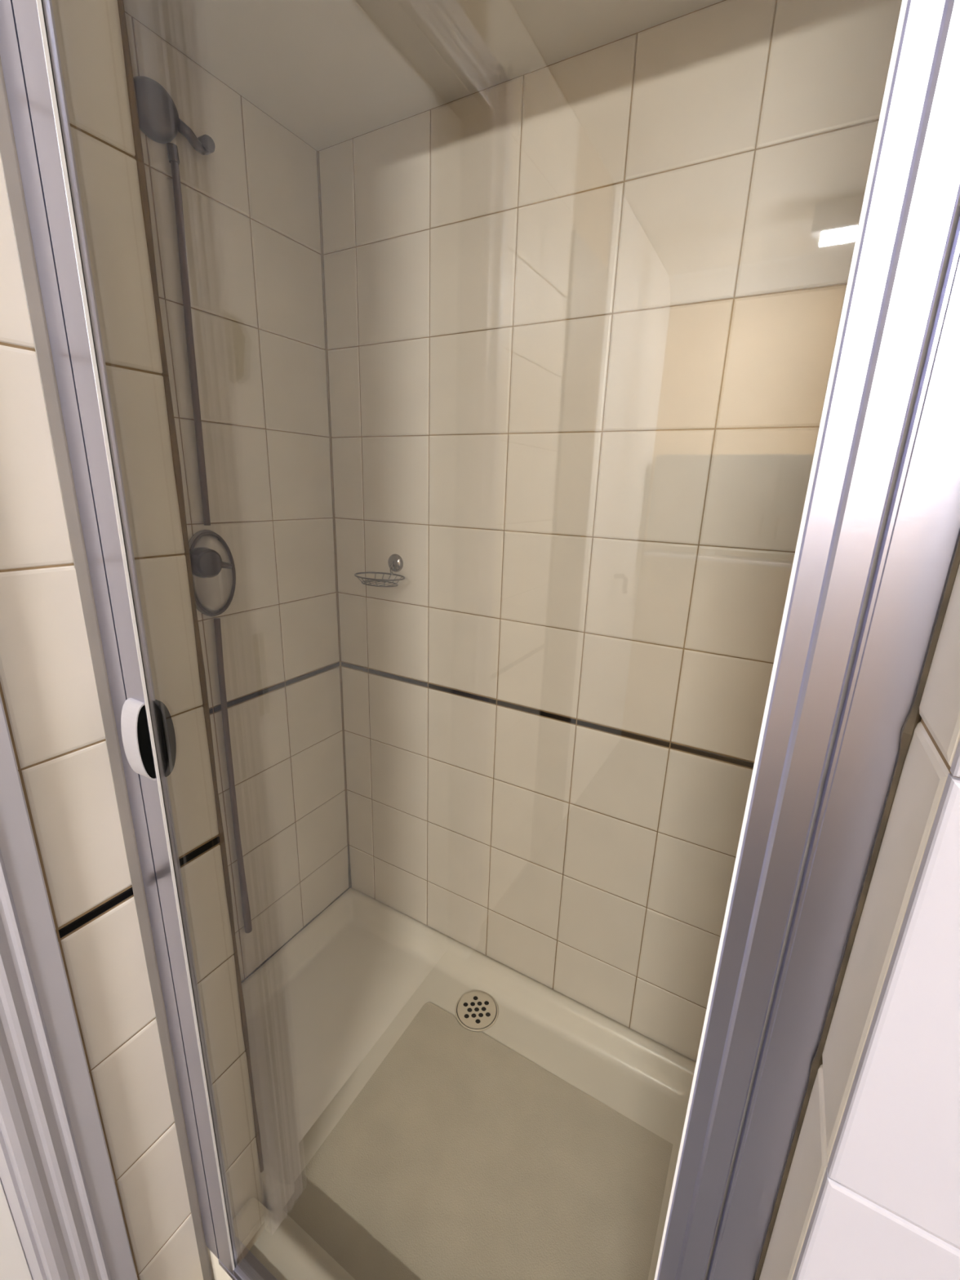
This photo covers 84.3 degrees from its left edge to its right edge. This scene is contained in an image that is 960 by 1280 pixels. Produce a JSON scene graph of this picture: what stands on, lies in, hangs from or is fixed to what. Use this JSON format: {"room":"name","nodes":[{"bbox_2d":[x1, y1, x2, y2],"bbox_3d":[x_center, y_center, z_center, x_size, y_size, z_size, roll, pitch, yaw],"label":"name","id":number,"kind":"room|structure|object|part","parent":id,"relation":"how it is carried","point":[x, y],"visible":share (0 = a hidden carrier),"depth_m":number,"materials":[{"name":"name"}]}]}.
{"room":"bathroom","nodes":[
{"label":"bathroom","id":0,"kind":"room"},
{"bbox_2d":[0,0,265,1279],"bbox_3d":[-0.654,0.007,0.688,0.516,2.260,0.291,11,18,28],"label":"wall","id":1,"kind":"structure","parent":0,"point":[55,695],"depth_m":0.59,"materials":[{"name":"beige tile"}]},
{"bbox_2d":[0,695,137,1279],"bbox_3d":[-0.479,0.142,0.493,0.022,2.120,0.078,11,18,28],"label":"trim","id":2,"kind":"structure","parent":1,"relation":"attached to","point":[51,1127],"depth_m":0.59,"materials":[{"name":"white paint"}]},
{"bbox_2d":[0,0,959,1279],"bbox_3d":[-0.108,0.126,0.452,0.693,1.920,0.034,11,18,28],"label":"shower door frame","id":3,"kind":"object","parent":1,"relation":"attached to","point":[919,535],"visible":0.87,"depth_m":0.27,"materials":[{"name":"grey metal"}]},
{"bbox_2d":[12,0,959,1279],"bbox_3d":[-0.110,0.128,0.441,0.632,1.899,0.040,11,18,28],"label":"shower door","id":4,"kind":"structure","parent":3,"relation":"attached to","point":[912,193],"depth_m":0.27,"materials":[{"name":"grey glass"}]},
{"bbox_3d":[-0.373,0.111,0.577,0.028,0.092,0.014,11,18,28],"label":"handle","id":5,"kind":"part","parent":4,"relation":"part of","materials":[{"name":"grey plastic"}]},
{"bbox_3d":[-0.358,0.106,0.596,0.026,0.092,0.016,11,18,28],"label":"handle","id":6,"kind":"part","parent":4,"relation":"part of","materials":[{"name":"black plastic"}]},
{"bbox_3d":[-0.135,1.032,0.701,0.567,0.016,0.014,11,18,28],"label":"rail","id":7,"kind":"part","parent":4,"relation":"part of","materials":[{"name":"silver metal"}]},
{"bbox_2d":[124,11,349,982],"bbox_3d":[-0.600,-0.036,1.210,0.107,2.058,0.671,11,18,28],"label":"wall","id":8,"kind":"structure","parent":0,"point":[251,212],"depth_m":1.20,"materials":[{"name":"beige tile"}]},
{"bbox_2d":[133,75,215,164],"bbox_3d":[-0.526,-0.884,0.910,0.038,0.102,0.136,11,18,28],"label":"shower head","id":9,"kind":"object","parent":8,"relation":"attached to","point":[159,120],"visible":0.89,"depth_m":0.89,"materials":[{"name":"silver metal"}]},
{"bbox_3d":[-0.513,-0.889,0.933,0.022,0.040,0.055,17,22,41],"label":"arm","id":10,"kind":"part","parent":9,"relation":"part of","materials":[{"name":"silver metal"}]},
{"bbox_2d":[170,160,252,933],"bbox_3d":[-0.567,-0.049,1.148,0.016,1.660,0.036,11,18,28],"label":"riser pipe","id":11,"kind":"object","parent":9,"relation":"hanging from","point":[175,165],"visible":1,"depth_m":1.06,"materials":[{"name":"grey metal"}]},
{"bbox_2d":[188,529,235,616],"bbox_3d":[-0.551,-0.136,1.109,0.053,0.184,0.115,11,18,28],"label":"shower valve","id":12,"kind":"object","parent":8,"relation":"attached to","point":[212,563],"visible":0.89,"depth_m":1.10,"materials":[{"name":"grey metal"}]},
{"bbox_3d":[-0.555,-0.156,1.075,0.036,0.062,0.062,11,18,28],"label":"knob","id":13,"kind":"part","parent":12,"relation":"part of","materials":[{"name":"grey metal"}]},
{"bbox_3d":[-0.535,-0.158,1.093,0.016,0.027,0.047,16,21,40],"label":"lever","id":14,"kind":"part","parent":12,"relation":"part of","materials":[{"name":"silver metal"}]},
{"bbox_2d":[123,0,723,151],"bbox_3d":[-0.029,-0.962,0.663,1.309,0.060,0.800,11,18,28],"label":"ceiling","id":15,"kind":"structure","parent":0,"point":[331,73],"depth_m":0.89,"materials":[{"name":"paint"}]},
{"bbox_2d":[317,0,902,1062],"bbox_3d":[0.110,-0.023,1.246,1.309,2.058,0.108,11,18,28],"label":"wall","id":16,"kind":"structure","parent":0,"point":[583,311],"depth_m":1.07,"materials":[{"name":"beige tile"}]},
{"bbox_2d":[354,554,404,586],"bbox_3d":[-0.244,-0.172,1.301,0.140,0.070,0.101,11,18,28],"label":"basket","id":17,"kind":"object","parent":16,"relation":"attached to","point":[395,562],"visible":1,"depth_m":1.32,"materials":[{"name":"silver metal"}]},
{"bbox_2d":[387,554,403,572],"bbox_3d":[-0.215,-0.192,1.329,0.045,0.045,0.014,11,18,28],"label":"wall mount","id":18,"kind":"object","parent":16,"relation":"attached to","point":[395,562],"depth_m":1.32,"materials":[{"name":"silver metal"}]},
{"bbox_2d":[754,536,959,1279],"bbox_3d":[0.450,0.090,0.523,0.203,2.260,0.838,11,18,28],"label":"wall","id":19,"kind":"structure","parent":0,"point":[930,736],"depth_m":0.23,"materials":[{"name":"beige tile"}]},
{"bbox_2d":[791,738,959,1279],"bbox_3d":[0.664,0.243,0.017,1.090,2.260,0.140,11,18,28],"label":"wall","id":20,"kind":"structure","parent":0,"point":[887,1206],"depth_m":0.21,"materials":[{"name":"grey tile"}]},
{"bbox_3d":[-0.290,1.465,-0.139,2.400,0.060,3.500,11,18,28],"label":"floor","id":21,"kind":"structure","parent":0,"visible":0},
{"bbox_2d":[209,887,696,1279],"bbox_3d":[-0.135,0.996,1.147,1.105,0.135,0.774,11,18,28],"label":"shower tray","id":22,"kind":"object","parent":21,"relation":"on","point":[400,1140],"depth_m":1.16,"materials":[{"name":"white ceramic"}]},
{"bbox_3d":[-0.009,0.972,1.395,0.114,0.004,0.114,11,18,28],"label":"drain grate","id":23,"kind":"part","parent":22,"relation":"part of","materials":[{"name":"silver metal"}]},
{"bbox_3d":[0.014,1.077,1.042,0.658,0.005,0.527,11,18,28],"label":"anti slip panel","id":24,"kind":"part","parent":22,"relation":"part of","materials":[{"name":"beige plastic"}]},
{"bbox_3d":[-1.335,0.414,-0.800,0.163,2.260,1.830,11,18,28],"label":"door","id":25,"kind":"structure","parent":0,"visible":0},
{"bbox_2d":[0,1128,47,1279],"bbox_3d":[-0.728,0.244,0.253,0.154,2.042,0.620,11,18,28],"label":"door","id":26,"kind":"structure","parent":25,"relation":"attached to","point":[20,1256],"depth_m":0.64,"materials":[{"name":"white paint"}]}
]}

